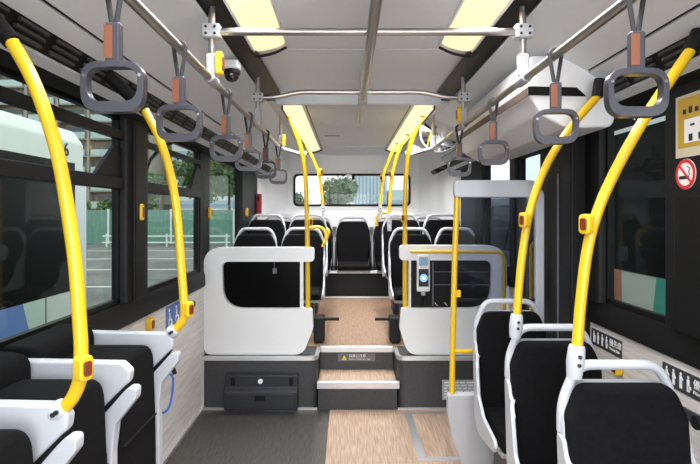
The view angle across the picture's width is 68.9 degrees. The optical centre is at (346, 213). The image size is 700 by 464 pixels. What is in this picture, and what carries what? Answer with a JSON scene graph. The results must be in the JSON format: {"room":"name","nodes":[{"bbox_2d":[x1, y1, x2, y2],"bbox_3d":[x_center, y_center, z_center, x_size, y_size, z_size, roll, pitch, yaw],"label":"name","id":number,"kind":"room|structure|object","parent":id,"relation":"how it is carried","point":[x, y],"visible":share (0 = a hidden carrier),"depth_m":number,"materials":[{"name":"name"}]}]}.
{"room":"vehicle interior","nodes":[
{"label":"vehicle interior","id":0,"kind":"room"},
{"bbox_2d":[112,116,147,302],"bbox_3d":[-1.097,-0.025,2.610,0.095,0.920,0.260,0,0,0],"label":"pillar","id":1,"kind":"structure","parent":0,"point":[133,230],"depth_m":2.53,"materials":[{"name":"black"}]},
{"bbox_2d":[0,0,298,173],"bbox_3d":[-0.788,-0.645,2.675,0.475,0.314,7.150,0,0,0],"label":"ceiling","id":2,"kind":"structure","parent":0,"point":[79,23],"depth_m":2.04,"materials":[{"name":"white plastic"}]},
{"bbox_2d":[224,59,240,81],"bbox_3d":[-0.567,-0.698,2.500,0.086,0.104,0.082,0,0,0],"label":"dome camera","id":3,"kind":"object","parent":2,"relation":"attached to","point":[232,70],"visible":0.92,"depth_m":2.47,"materials":[{"name":"white plastic"}]},
{"bbox_2d":[120,287,205,456],"bbox_3d":[-1.125,1.038,2.900,0.060,0.985,7.600,0,0,0],"label":"wall","id":4,"kind":"structure","parent":0,"point":[186,401],"depth_m":3.44,"materials":[{"name":"beige laminate"}]},
{"bbox_2d":[0,429,32,463],"bbox_3d":[-0.906,0.823,1.038,0.378,0.813,0.355,0,0,0],"label":"seat","id":5,"kind":"object","parent":4,"relation":"attached to","point":[15,444],"visible":1,"depth_m":1.13,"materials":[{"name":"black fabric"}]},
{"bbox_2d":[0,399,83,463],"bbox_3d":[-0.872,0.755,1.240,0.446,0.610,0.042,0,0,0],"label":"divider","id":6,"kind":"object","parent":4,"relation":"attached to","point":[50,445],"visible":0.79,"depth_m":1.22,"materials":[{"name":"grey plastic"}]},
{"bbox_2d":[0,14,92,420],"bbox_3d":[-0.774,-0.026,1.235,0.330,1.062,0.063,0,0,0],"label":"pole","id":7,"kind":"object","parent":6,"relation":"on","point":[9,38],"depth_m":1.23,"materials":[{"name":"yellow metal"}]},
{"bbox_2d":[47,398,65,420],"bbox_3d":[-0.699,0.477,1.238,0.054,0.055,0.054,0,0,0],"label":"socket","id":8,"kind":"object","parent":7,"relation":"attached to","point":[58,409],"depth_m":1.22,"materials":[{"name":"white plastic"}]},
{"bbox_2d":[0,351,106,463],"bbox_3d":[-0.906,0.823,1.415,0.378,0.813,0.300,0,0,0],"label":"seat","id":9,"kind":"object","parent":4,"relation":"attached to","point":[16,383],"visible":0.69,"depth_m":1.45,"materials":[{"name":"black fabric"}]},
{"bbox_2d":[0,65,123,349],"bbox_3d":[-1.105,-0.025,0.790,0.049,0.920,3.380,0,0,0],"label":"window","id":10,"kind":"structure","parent":4,"relation":"in","point":[107,174],"depth_m":2.05,"materials":[{"name":"black metal"}]},
{"bbox_2d":[3,323,156,463],"bbox_3d":[-0.906,0.823,1.785,0.378,0.813,0.340,0,0,0],"label":"seat","id":11,"kind":"object","parent":4,"relation":"attached to","point":[137,433],"visible":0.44,"depth_m":1.77,"materials":[{"name":"black fabric"}]},
{"bbox_2d":[63,345,155,463],"bbox_3d":[-0.841,0.770,1.785,0.241,0.580,0.330,0,0,0],"label":"seat cushion","id":12,"kind":"object","parent":11,"relation":"on","point":[137,433],"depth_m":1.79,"materials":[{"name":"black fabric"}]},
{"bbox_2d":[28,358,140,463],"bbox_3d":[-0.872,0.755,1.590,0.446,0.610,0.042,0,0,0],"label":"divider","id":13,"kind":"object","parent":4,"relation":"attached to","point":[114,376],"visible":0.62,"depth_m":1.57,"materials":[{"name":"grey plastic"}]},
{"bbox_2d":[0,271,204,350],"bbox_3d":[-1.114,0.492,2.650,0.062,0.115,7.100,0,0,0],"label":"trim","id":14,"kind":"structure","parent":4,"relation":"attached to","point":[116,317],"depth_m":2.67,"materials":[{"name":"black plastic"}]},
{"bbox_2d":[92,330,180,463],"bbox_3d":[-0.872,0.755,1.980,0.446,0.610,0.042,0,0,0],"label":"divider","id":15,"kind":"object","parent":4,"relation":"attached to","point":[161,345],"visible":0.6,"depth_m":1.96,"materials":[{"name":"grey plastic"}]},
{"bbox_2d":[105,72,193,337],"bbox_3d":[-0.763,-0.034,1.978,0.349,1.031,0.056,0,0,0],"label":"pole","id":16,"kind":"object","parent":15,"relation":"on","point":[113,80],"depth_m":1.97,"materials":[{"name":"yellow metal"}]},
{"bbox_2d":[148,129,201,291],"bbox_3d":[-1.136,-0.050,3.270,0.110,0.969,1.060,0,0,0],"label":"window","id":17,"kind":"structure","parent":4,"relation":"in","point":[194,189],"depth_m":3.49,"materials":[{"name":"black metal"}]},
{"bbox_2d":[163,406,204,463],"bbox_3d":[-1.085,1.465,1.475,0.023,0.030,4.750,0,0,0],"label":"baseboard","id":18,"kind":"structure","parent":4,"relation":"attached to","point":[184,433],"depth_m":3.35,"materials":[{"name":"silver metal"}]},
{"bbox_2d":[193,150,209,271],"bbox_3d":[-1.120,-0.025,3.940,0.050,0.920,0.280,0,0,0],"label":"pillar","id":19,"kind":"structure","parent":0,"point":[204,202],"depth_m":3.89,"materials":[{"name":"black"}]},
{"bbox_2d":[235,169,256,238],"bbox_3d":[-1.105,-0.025,5.675,0.080,0.920,0.950,0,0,0],"label":"pillar","id":20,"kind":"structure","parent":0,"point":[247,179],"depth_m":5.40,"materials":[{"name":"black"}]},
{"bbox_2d":[166,409,329,463],"bbox_3d":[-0.614,1.505,1.490,0.963,0.050,4.780,0,0,0],"label":"floor","id":21,"kind":"structure","parent":0,"point":[217,436],"depth_m":3.35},
{"bbox_2d":[202,338,319,409],"bbox_3d":[-0.656,1.279,4.874,0.878,0.402,2.052,0,0,0],"label":"platform","id":22,"kind":"object","parent":21,"relation":"on","point":[306,364],"visible":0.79,"depth_m":3.86,"materials":[{"name":"grey plastic"}]},
{"bbox_2d":[234,227,276,246],"bbox_3d":[-0.875,0.604,4.663,0.436,0.953,0.541,0,0,0],"label":"seat","id":23,"kind":"object","parent":22,"relation":"on","point":[242,240],"visible":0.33,"depth_m":4.83,"materials":[{"name":"grey plastic"}]},
{"bbox_2d":[204,247,314,354],"bbox_3d":[-0.676,0.665,3.938,0.847,0.821,0.075,0,0,0],"label":"guard","id":24,"kind":"object","parent":22,"relation":"on","point":[254,296],"visible":1,"depth_m":3.90,"materials":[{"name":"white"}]},
{"bbox_2d":[287,116,312,307],"bbox_3d":[-0.368,-0.029,3.925,0.223,1.518,0.065,0,0,0],"label":"pole","id":25,"kind":"object","parent":24,"relation":"attached to","point":[291,122],"depth_m":3.92,"materials":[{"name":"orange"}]},
{"bbox_2d":[224,373,298,409],"bbox_3d":[-0.637,1.323,3.800,0.545,0.254,0.104,0,0,0],"label":"storage box","id":26,"kind":"object","parent":22,"relation":"attached to","point":[243,391],"visible":1,"depth_m":3.77,"materials":[{"name":"grey plastic"}]},
{"bbox_2d":[248,214,285,246],"bbox_3d":[-0.865,0.523,5.283,0.436,1.053,0.541,0,0,0],"label":"seat","id":27,"kind":"object","parent":22,"relation":"on","point":[278,227],"visible":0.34,"depth_m":5.45,"materials":[{"name":"grey plastic"}]},
{"bbox_2d":[281,227,324,331],"bbox_3d":[-0.420,0.604,4.663,0.436,0.953,0.541,0,0,0],"label":"seat","id":28,"kind":"object","parent":22,"relation":"on","point":[317,266],"visible":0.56,"depth_m":4.81,"materials":[{"name":"grey plastic"}]},
{"bbox_2d":[289,214,327,313],"bbox_3d":[-0.420,0.523,5.283,0.436,1.053,0.541,0,0,0],"label":"seat","id":29,"kind":"object","parent":22,"relation":"on","point":[294,223],"visible":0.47,"depth_m":5.45,"materials":[{"name":"grey plastic"}]},
{"bbox_2d":[308,298,404,346],"bbox_3d":[0.090,1.040,5.010,0.820,0.160,1.680,0,0,0],"label":"floor","id":30,"kind":"structure","parent":0,"point":[356,325],"depth_m":4.85,"materials":[{"name":"beige wood"}]},
{"bbox_2d":[314,314,338,342],"bbox_3d":[-0.172,0.968,4.300,0.210,0.215,0.160,0,0,0],"label":"equipment box","id":31,"kind":"object","parent":30,"relation":"on","point":[319,319],"visible":1,"depth_m":4.22,"materials":[{"name":"black"}]},
{"bbox_2d":[375,314,400,342],"bbox_3d":[0.341,0.968,4.300,0.210,0.215,0.160,0,0,0],"label":"equipment box","id":32,"kind":"object","parent":30,"relation":"on","point":[394,334],"visible":0.93,"depth_m":4.22,"materials":[{"name":"black plastic"}]},
{"bbox_2d":[257,152,460,265],"bbox_3d":[0.080,-0.060,6.130,2.440,1.520,1.260,0,0,0],"label":"wall","id":33,"kind":"structure","parent":0,"point":[430,193],"depth_m":6.65,"materials":[{"name":"white plastic"}]},
{"bbox_2d":[0,48,261,173],"bbox_3d":[-1.055,-0.490,2.675,0.071,0.051,7.150,0,0,0],"label":"trim","id":34,"kind":"structure","parent":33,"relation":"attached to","point":[6,59],"depth_m":1.91,"materials":[{"name":"black plastic"}]},
{"bbox_2d":[0,1,270,171],"bbox_3d":[-0.955,-0.548,2.675,0.070,0.082,7.150,0,0,0],"label":"trim","id":35,"kind":"structure","parent":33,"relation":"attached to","point":[32,35],"depth_m":1.75,"materials":[{"name":"black plastic"}]},
{"bbox_2d":[197,0,279,100],"bbox_3d":[-0.680,-0.825,2.675,0.440,0.070,7.150,0,0,0],"label":"trim","id":36,"kind":"structure","parent":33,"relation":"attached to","point":[255,67],"depth_m":2.52,"materials":[{"name":"black plastic"}]},
{"bbox_2d":[293,174,410,205],"bbox_3d":[0.065,-0.315,6.693,1.540,0.430,0.066,0,0,0],"label":"window","id":37,"kind":"structure","parent":33,"relation":"in","point":[295,175],"depth_m":6.69,"materials":[{"name":"black plastic"}]},
{"bbox_2d":[437,0,539,100],"bbox_3d":[0.840,-0.825,2.350,0.440,0.070,6.500,0,0,0],"label":"trim","id":38,"kind":"structure","parent":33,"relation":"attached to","point":[466,67],"depth_m":2.54,"materials":[{"name":"black plastic"}]},
{"bbox_2d":[446,36,699,166],"bbox_3d":[1.115,-0.548,2.350,0.070,0.082,6.500,0,0,0],"label":"trim","id":39,"kind":"structure","parent":33,"relation":"attached to","point":[664,59],"depth_m":1.81,"materials":[{"name":"black plastic"}]},
{"bbox_2d":[455,68,699,169],"bbox_3d":[1.215,-0.490,2.350,0.071,0.051,6.500,0,0,0],"label":"trim","id":40,"kind":"structure","parent":33,"relation":"attached to","point":[644,96],"depth_m":2.04,"materials":[{"name":"black plastic"}]},
{"bbox_3d":[0.080,0.930,6.303,2.350,0.500,0.795,0,0,0],"label":"platform","id":41,"kind":"object","parent":33,"relation":"attached to","visible":0},
{"bbox_2d":[334,216,372,272],"bbox_3d":[0.075,0.366,6.063,0.436,0.678,0.541,0,0,0],"label":"seat","id":42,"kind":"object","parent":41,"relation":"on","point":[353,242],"visible":0.94,"depth_m":6.21,"materials":[{"name":"black fabric"}]},
{"bbox_2d":[322,270,388,297],"bbox_3d":[0.080,0.812,5.867,1.320,0.325,0.065,0,0,0],"label":"step","id":43,"kind":"structure","parent":41,"relation":"attached to","point":[372,284],"depth_m":5.86,"materials":[{"name":"black"}]},
{"bbox_2d":[373,216,400,272],"bbox_3d":[0.535,0.366,6.063,0.436,0.678,0.541,0,0,0],"label":"seat","id":44,"kind":"object","parent":41,"relation":"on","point":[377,231],"visible":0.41,"depth_m":6.21,"materials":[{"name":"black fabric"}]},
{"bbox_2d":[257,0,466,154],"bbox_3d":[0.080,-0.823,2.925,1.320,0.115,7.650,0,0,0],"label":"ceiling","id":45,"kind":"structure","parent":0,"point":[307,62],"depth_m":2.96,"materials":[{"name":"white plastic"}]},
{"bbox_2d":[123,0,306,157],"bbox_3d":[-0.431,-0.625,1.600,0.231,0.359,5.000,0,0,0],"label":"handrail","id":46,"kind":"object","parent":45,"relation":"attached to","point":[208,73],"depth_m":1.96,"materials":[{"name":"grey metal"}]},
{"bbox_2d":[80,0,147,113],"bbox_3d":[-0.525,-0.387,1.149,0.142,0.318,0.028,0,0,0],"label":"handle","id":47,"kind":"object","parent":46,"relation":"attached to","point":[113,29],"visible":1,"depth_m":1.14,"materials":[{"name":"grey plastic"}]},
{"bbox_2d":[156,40,202,141],"bbox_3d":[-0.525,-0.387,1.599,0.142,0.318,0.028,0,0,2],"label":"handle","id":48,"kind":"object","parent":46,"relation":"attached to","point":[178,82],"visible":0.88,"depth_m":1.59,"materials":[{"name":"grey plastic"}]},
{"bbox_2d":[209,89,242,161],"bbox_3d":[-0.525,-0.387,2.219,0.142,0.318,0.028,0,0,3],"label":"handle","id":49,"kind":"object","parent":46,"relation":"attached to","point":[226,118],"visible":0.84,"depth_m":2.21,"materials":[{"name":"grey plastic"}]},
{"bbox_2d":[235,112,261,170],"bbox_3d":[-0.525,-0.387,2.719,0.142,0.318,0.028,0,0,-1],"label":"handle","id":50,"kind":"object","parent":46,"relation":"attached to","point":[248,136],"visible":0.77,"depth_m":2.71,"materials":[{"name":"grey plastic"}]},
{"bbox_2d":[223,0,281,27],"bbox_3d":[-0.364,-0.832,2.013,0.185,0.092,0.272,0,0,0],"label":"ceiling light","id":51,"kind":"object","parent":45,"relation":"attached to","point":[254,13],"depth_m":2.10,"materials":[{"name":"beige plastic"}]},
{"bbox_2d":[244,36,287,57],"bbox_3d":[-0.372,-0.832,2.409,0.199,0.092,0.303,0,0,0],"label":"ceiling light","id":52,"kind":"object","parent":45,"relation":"attached to","point":[258,43],"depth_m":2.47,"materials":[{"name":"beige plastic"}]},
{"bbox_2d":[281,105,321,153],"bbox_3d":[-0.386,-0.772,4.931,0.183,0.092,2.622,0,0,0],"label":"ceiling light","id":53,"kind":"object","parent":45,"relation":"attached to","point":[296,112],"visible":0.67,"depth_m":4.39,"materials":[{"name":"beige plastic"}]},
{"bbox_2d":[357,0,382,127],"bbox_3d":[0.092,-0.750,1.490,0.052,0.210,4.780,0,0,0],"label":"rail","id":54,"kind":"object","parent":45,"relation":"hanging from","point":[375,6],"visible":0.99,"depth_m":2.07,"materials":[{"name":"grey metal"}]},
{"bbox_2d":[385,105,434,153],"bbox_3d":[0.546,-0.772,4.931,0.183,0.092,2.622,0,0,0],"label":"ceiling light","id":55,"kind":"object","parent":45,"relation":"attached to","point":[408,126],"visible":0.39,"depth_m":4.27,"materials":[{"name":"beige plastic"}]},
{"bbox_2d":[439,36,485,57],"bbox_3d":[0.526,-0.832,2.409,0.211,0.092,0.303,0,0,0],"label":"ceiling light","id":56,"kind":"object","parent":45,"relation":"attached to","point":[462,43],"depth_m":2.47,"materials":[{"name":"beige plastic"}]},
{"bbox_2d":[447,0,513,27],"bbox_3d":[0.517,-0.832,2.013,0.194,0.092,0.272,0,0,0],"label":"ceiling light","id":57,"kind":"object","parent":45,"relation":"attached to","point":[478,13],"depth_m":2.10,"materials":[{"name":"beige plastic"}]},
{"bbox_2d":[404,0,636,157],"bbox_3d":[0.580,-0.625,1.600,0.248,0.359,5.000,0,0,0],"label":"handrail","id":58,"kind":"object","parent":45,"relation":"attached to","point":[524,75],"depth_m":1.96,"materials":[{"name":"grey metal"}]},
{"bbox_2d":[251,90,469,102],"bbox_3d":[0.080,-0.694,2.999,1.280,0.074,0.050,0,0,0],"label":"crossbar","id":59,"kind":"object","parent":58,"relation":"attached to","point":[260,97],"visible":0.98,"depth_m":2.99,"materials":[{"name":"grey metal"}]},
{"bbox_2d":[202,23,533,40],"bbox_3d":[0.080,-0.707,1.979,1.280,0.056,0.050,0,0,0],"label":"crossbar","id":60,"kind":"object","parent":58,"relation":"attached to","point":[209,30],"visible":0.98,"depth_m":1.97,"materials":[{"name":"grey metal"}]},
{"bbox_2d":[447,124,471,176],"bbox_3d":[0.683,-0.387,3.099,0.142,0.318,0.028,0,0,4],"label":"handle","id":61,"kind":"object","parent":58,"relation":"attached to","point":[459,144],"visible":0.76,"depth_m":3.09,"materials":[{"name":"grey plastic"}]},
{"bbox_2d":[477,97,508,164],"bbox_3d":[0.683,-0.387,2.379,0.142,0.318,0.028,0,0,0],"label":"handle","id":62,"kind":"object","parent":58,"relation":"attached to","point":[493,124],"visible":0.87,"depth_m":2.37,"materials":[{"name":"grey plastic"}]},
{"bbox_2d":[532,47,578,144],"bbox_3d":[0.683,-0.387,1.669,0.142,0.318,0.028,0,0,4],"label":"handle","id":63,"kind":"object","parent":58,"relation":"attached to","point":[555,86],"visible":0.87,"depth_m":1.66,"materials":[{"name":"grey plastic"}]},
{"bbox_2d":[603,0,669,118],"bbox_3d":[0.683,-0.387,1.204,0.142,0.318,0.028,0,0,1],"label":"handle","id":64,"kind":"object","parent":58,"relation":"attached to","point":[636,37],"visible":1,"depth_m":1.19,"materials":[{"name":"grey plastic"}]},
{"bbox_2d":[325,407,460,463],"bbox_3d":[0.562,1.505,1.680,1.385,0.050,5.160,0,0,0],"label":"floor","id":65,"kind":"structure","parent":0,"point":[354,436],"depth_m":3.35,"materials":[{"name":"beige wood"}]},
{"bbox_2d":[317,369,399,409],"bbox_3d":[0.084,1.373,4.009,0.628,0.214,0.322,0,0,0],"label":"step","id":66,"kind":"structure","parent":65,"relation":"on","point":[338,389],"depth_m":3.86,"materials":[{"name":"grey plastic"}]},
{"bbox_2d":[320,345,393,368],"bbox_3d":[0.080,1.173,4.225,0.600,0.191,0.150,0,0,0],"label":"step","id":67,"kind":"structure","parent":66,"relation":"on","point":[328,353],"depth_m":4.17,"materials":[{"name":"grey plastic"}]},
{"bbox_2d":[404,412,459,460],"bbox_3d":[0.812,1.478,3.425,0.775,0.007,0.750,0,0,0],"label":"floor hatch","id":68,"kind":"object","parent":65,"relation":"on","point":[429,431],"visible":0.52,"depth_m":3.38,"materials":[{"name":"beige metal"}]},
{"bbox_2d":[393,346,473,409],"bbox_3d":[0.816,1.279,4.874,0.878,0.402,2.052,0,0,0],"label":"platform","id":69,"kind":"object","parent":65,"relation":"on","point":[420,377],"visible":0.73,"depth_m":3.86,"materials":[{"name":"grey plastic"}]},
{"bbox_2d":[382,214,420,314],"bbox_3d":[0.585,0.523,5.263,0.436,1.053,0.541,0,0,0],"label":"seat","id":70,"kind":"object","parent":69,"relation":"on","point":[386,235],"visible":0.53,"depth_m":5.42,"materials":[{"name":"grey plastic"}]},
{"bbox_2d":[388,227,431,315],"bbox_3d":[0.605,0.604,4.643,0.436,0.953,0.541,0,0,0],"label":"seat","id":71,"kind":"object","parent":69,"relation":"on","point":[395,264],"visible":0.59,"depth_m":4.79,"materials":[{"name":"grey plastic"}]},
{"bbox_2d":[387,134,408,230],"bbox_3d":[0.500,-0.328,4.838,0.245,0.979,0.073,0,0,0],"label":"pole","id":72,"kind":"object","parent":71,"relation":"attached to","point":[389,217],"depth_m":4.83,"materials":[{"name":"yellow metal"}]},
{"bbox_2d":[422,214,460,244],"bbox_3d":[1.025,0.523,5.283,0.436,1.053,0.541,0,0,0],"label":"seat","id":73,"kind":"object","parent":69,"relation":"on","point":[433,227],"visible":0.2,"depth_m":5.45,"materials":[{"name":"grey plastic"}]},
{"bbox_2d":[399,245,506,354],"bbox_3d":[0.814,0.658,3.918,0.817,0.836,0.114,0,0,0],"label":"guard","id":74,"kind":"object","parent":69,"relation":"on","point":[481,269],"visible":0.85,"depth_m":3.90,"materials":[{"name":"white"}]},
{"bbox_2d":[401,115,424,307],"bbox_3d":[0.510,-0.025,3.925,0.202,1.511,0.065,0,0,0],"label":"pole","id":75,"kind":"object","parent":74,"relation":"attached to","point":[420,120],"depth_m":3.92,"materials":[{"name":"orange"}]},
{"bbox_2d":[416,255,429,305],"bbox_3d":[0.585,0.507,3.913,0.102,0.398,0.055,0,0,0],"label":"card reader","id":76,"kind":"object","parent":74,"relation":"attached to","point":[423,261],"visible":1,"depth_m":3.90,"materials":[{"name":"white plastic"}]},
{"bbox_2d":[434,227,475,244],"bbox_3d":[1.045,0.604,4.663,0.436,0.953,0.541,0,0,0],"label":"seat","id":77,"kind":"object","parent":69,"relation":"on","point":[441,239],"visible":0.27,"depth_m":4.83,"materials":[{"name":"grey plastic"}]},
{"bbox_2d":[442,380,473,399],"bbox_3d":[0.875,1.330,3.858,0.310,0.150,0.004,0,0,0],"label":"plate","id":78,"kind":"object","parent":69,"relation":"attached to","point":[460,385],"visible":0.44,"depth_m":3.86,"materials":[{"name":"silver metal"}]},
{"bbox_2d":[446,180,543,463],"bbox_3d":[0.879,0.643,2.950,0.602,1.676,0.060,0,0,0],"label":"partition","id":79,"kind":"object","parent":65,"relation":"on","point":[470,447],"visible":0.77,"depth_m":2.93,"materials":[{"name":"grey plastic"}]},
{"bbox_2d":[473,299,545,463],"bbox_3d":[0.880,0.971,2.543,0.443,1.018,0.541,0,0,0],"label":"seat","id":80,"kind":"object","parent":65,"relation":"on","point":[491,339],"visible":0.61,"depth_m":2.69,"materials":[{"name":"grey plastic"}]},
{"bbox_2d":[483,407,505,453],"bbox_3d":[0.880,1.058,2.481,0.338,0.094,0.417,0,0,0],"label":"seat cushion","id":81,"kind":"object","parent":80,"relation":"on","point":[495,416],"depth_m":2.50,"materials":[{"name":"black fabric"}]},
{"bbox_2d":[504,324,601,463],"bbox_3d":[0.855,0.971,1.903,0.443,1.018,0.541,0,0,0],"label":"seat","id":82,"kind":"object","parent":65,"relation":"on","point":[535,368],"visible":0.67,"depth_m":2.06,"materials":[{"name":"black fabric"}]},
{"bbox_2d":[509,78,604,338],"bbox_3d":[0.866,-0.023,2.084,0.399,1.065,0.066,0,0,0],"label":"pole","id":83,"kind":"object","parent":82,"relation":"attached to","point":[516,318],"depth_m":2.08,"materials":[{"name":"yellow metal"}]},
{"bbox_2d":[509,313,522,338],"bbox_3d":[0.693,0.459,2.089,0.054,0.101,0.057,0,0,0],"label":"socket","id":84,"kind":"object","parent":83,"relation":"attached to","point":[516,319],"depth_m":2.07,"materials":[{"name":"grey plastic"}]},
{"bbox_2d":[556,359,697,463],"bbox_3d":[0.855,0.971,1.373,0.443,1.018,0.541,0,0,0],"label":"seat","id":85,"kind":"object","parent":65,"relation":"on","point":[599,421],"visible":0.94,"depth_m":1.54,"materials":[{"name":"grey plastic"}]},
{"bbox_2d":[566,27,699,379],"bbox_3d":[0.888,-0.032,1.554,0.430,1.071,0.066,0,0,0],"label":"pole","id":86,"kind":"object","parent":85,"relation":"attached to","point":[575,359],"depth_m":1.55,"materials":[{"name":"yellow metal"}]},
{"bbox_2d":[566,344,584,379],"bbox_3d":[0.700,0.451,1.559,0.054,0.104,0.057,0,0,0],"label":"socket","id":87,"kind":"object","parent":86,"relation":"attached to","point":[575,359],"depth_m":1.54,"materials":[{"name":"grey plastic"}]},
{"bbox_2d":[461,163,490,245],"bbox_3d":[1.265,-0.025,5.060,0.080,0.920,0.880,0,0,0],"label":"pillar","id":88,"kind":"structure","parent":0,"point":[473,210],"depth_m":4.82,"materials":[{"name":"black"}]},
{"bbox_2d":[509,157,525,273],"bbox_3d":[1.265,-0.025,3.790,0.080,0.920,0.140,0,0,0],"label":"pillar","id":89,"kind":"structure","parent":0,"point":[513,163],"depth_m":3.73,"materials":[{"name":"black"}]},
{"bbox_2d":[519,150,539,310],"bbox_3d":[1.242,0.510,3.393,0.097,1.900,0.645,0,0,0],"label":"door","id":90,"kind":"structure","parent":89,"relation":"attached to","point":[522,159],"depth_m":3.67,"materials":[{"name":"black"}]},
{"bbox_2d":[413,0,699,169],"bbox_3d":[0.948,-0.645,2.350,0.475,0.314,6.500,0,0,0],"label":"ceiling","id":91,"kind":"structure","parent":0,"point":[665,23],"depth_m":1.94,"materials":[{"name":"white plastic"}]},
{"bbox_2d":[419,119,456,152],"bbox_3d":[0.762,-0.661,4.169,0.326,0.330,0.103,0,0,19],"label":"convex mirror","id":92,"kind":"object","parent":91,"relation":"hanging from","point":[442,130],"visible":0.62,"depth_m":4.13,"materials":[{"name":"white mirror"}]},
{"bbox_2d":[456,56,613,161],"bbox_3d":[0.960,-0.520,2.881,0.380,0.310,1.437,0,0,0],"label":"housing","id":93,"kind":"object","parent":91,"relation":"attached to","point":[516,111],"depth_m":2.29,"materials":[{"name":"white plastic"}]},
{"bbox_2d":[586,121,613,302],"bbox_3d":[1.265,-0.025,2.558,0.080,0.920,0.135,0,0,0],"label":"pillar","id":94,"kind":"structure","parent":0,"point":[595,141],"depth_m":2.50,"materials":[{"name":"black plastic"}]},
{"bbox_2d":[506,285,699,463],"bbox_3d":[1.285,1.038,2.900,0.060,0.985,7.600,0,0,0],"label":"wall","id":95,"kind":"structure","parent":0,"point":[631,349],"depth_m":2.16,"materials":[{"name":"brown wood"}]},
{"bbox_2d":[540,135,590,337],"bbox_3d":[1.227,0.530,2.845,0.156,1.900,0.430,0,0,0],"label":"door","id":96,"kind":"structure","parent":95,"relation":"attached to","point":[563,188],"depth_m":2.73,"materials":[{"name":"black metal"}]},
{"bbox_2d":[507,269,699,369],"bbox_3d":[1.274,0.492,2.650,0.062,0.115,7.100,0,0,0],"label":"trim","id":97,"kind":"structure","parent":95,"relation":"attached to","point":[653,334],"depth_m":2.12,"materials":[{"name":"black plastic"}]},
{"bbox_2d":[591,327,621,358],"bbox_3d":[1.252,0.622,2.469,0.006,0.081,0.287,0,0,0],"label":"sign","id":98,"kind":"object","parent":95,"relation":"attached to","point":[610,344],"visible":1,"depth_m":2.45,"materials":[{"name":"grey plastic"}]},
{"bbox_2d":[662,361,699,401],"bbox_3d":[1.252,0.626,1.880,0.006,0.084,0.290,0,0,0],"label":"sign","id":99,"kind":"object","parent":95,"relation":"attached to","point":[682,381],"visible":0.98,"depth_m":1.90,"materials":[{"name":"grey plastic"}]},
{"bbox_2d":[665,79,699,338],"bbox_3d":[1.254,-0.025,1.488,0.102,0.920,0.975,0,0,0],"label":"pillar","id":100,"kind":"structure","parent":0,"point":[682,206],"depth_m":1.84,"materials":[{"name":"black plastic"}]},
{"bbox_2d":[675,159,695,188],"bbox_3d":[1.222,-0.144,1.842,0.004,0.110,0.110,0,0,0],"label":"sticker","id":101,"kind":"object","parent":100,"relation":"attached to","point":[685,175],"visible":1,"depth_m":1.84,"materials":[{"name":"white"}]},
{"bbox_2d":[676,90,699,158],"bbox_3d":[1.222,-0.318,1.778,0.006,0.225,0.235,0,0,0],"label":"poster","id":102,"kind":"object","parent":100,"relation":"attached to","point":[688,105],"visible":1,"depth_m":1.82,"materials":[{"name":"beige paper"}]},
{"label":"outside","id":103,"kind":"structure","parent":0,"visible":0},
{"bbox_2d":[86,244,317,408],"bbox_3d":[-24.920,1.850,57.500,130.000,0.100,145.000,0,0,0],"label":"ground","id":104,"kind":"structure","parent":103,"point":[98,256],"depth_m":17.82,"materials":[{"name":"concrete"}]},
{"bbox_2d":[0,110,85,339],"bbox_3d":[-5.005,0.300,1.730,2.430,3.000,11.460,0,0,0],"label":"bus","id":105,"kind":"object","parent":104,"relation":"on","point":[34,276],"visible":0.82,"depth_m":6.19,"materials":[{"name":"white metal"}]},
{"bbox_2d":[0,74,171,209],"bbox_3d":[-48.320,-15.360,91.450,31.600,34.320,13.100,0,0,0],"label":"apartment block","id":106,"kind":"object","parent":104,"relation":"on","point":[95,145],"visible":0.12,"depth_m":86.02,"materials":[{"name":"beige concrete"}]},
{"bbox_2d":[148,172,167,209],"bbox_3d":[-14.066,-0.610,34.995,2.642,4.831,3.308,0,0,33],"label":"tree","id":107,"kind":"object","parent":104,"relation":"on","point":[152,178],"visible":0.15,"depth_m":35.13,"materials":[{"name":"green plant"}]},
{"bbox_2d":[86,209,234,243],"bbox_3d":[-15.000,0.750,30.965,21.840,2.100,0.170,0,0,0],"label":"fence","id":108,"kind":"object","parent":104,"relation":"on","point":[98,222],"visible":0.3,"depth_m":31.02,"materials":[{"name":"teal metal"}]},
{"bbox_2d":[172,151,220,203],"bbox_3d":[-11.224,-1.542,39.427,4.387,6.694,4.366,0,0,33],"label":"tree","id":109,"kind":"object","parent":104,"relation":"on","point":[183,170],"visible":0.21,"depth_m":38.35,"materials":[{"name":"green plant"}]},
{"bbox_2d":[172,144,234,209],"bbox_3d":[-23.420,-6.860,93.975,15.000,17.320,8.050,0,0,0],"label":"office block","id":110,"kind":"object","parent":104,"relation":"on","point":[185,203],"visible":0.08,"depth_m":89.95,"materials":[{"name":"grey"}]},
{"bbox_2d":[210,159,234,209],"bbox_3d":[-8.225,-1.666,34.579,3.089,6.942,3.984,0,0,0],"label":"tree","id":111,"kind":"object","parent":104,"relation":"on","point":[222,178],"visible":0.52,"depth_m":34.21,"materials":[{"name":"green plant"}]},
{"bbox_2d":[322,176,357,203],"bbox_3d":[-0.653,-0.716,41.860,3.310,5.044,3.534,0,0,0],"label":"tree","id":112,"kind":"object","parent":104,"relation":"on","point":[340,191],"visible":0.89,"depth_m":41.42,"materials":[{"name":"green plant"}]},
{"bbox_2d":[353,176,386,203],"bbox_3d":[3.630,-2.860,82.975,5.300,9.320,6.050,0,0,0],"label":"tower block","id":113,"kind":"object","parent":104,"relation":"on","point":[368,189],"visible":0.24,"depth_m":80.00,"materials":[{"name":"blue"}]},
{"bbox_2d":[491,198,533,311],"bbox_3d":[3.400,0.710,9.150,1.760,2.180,5.700,0,0,0],"label":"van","id":114,"kind":"object","parent":104,"relation":"on","point":[499,206],"visible":0.07,"depth_m":8.44,"materials":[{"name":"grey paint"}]},
{"bbox_2d":[606,101,664,322],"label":"window","id":115,"kind":"structure","parent":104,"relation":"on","point":[639,190],"depth_m":4.66,"materials":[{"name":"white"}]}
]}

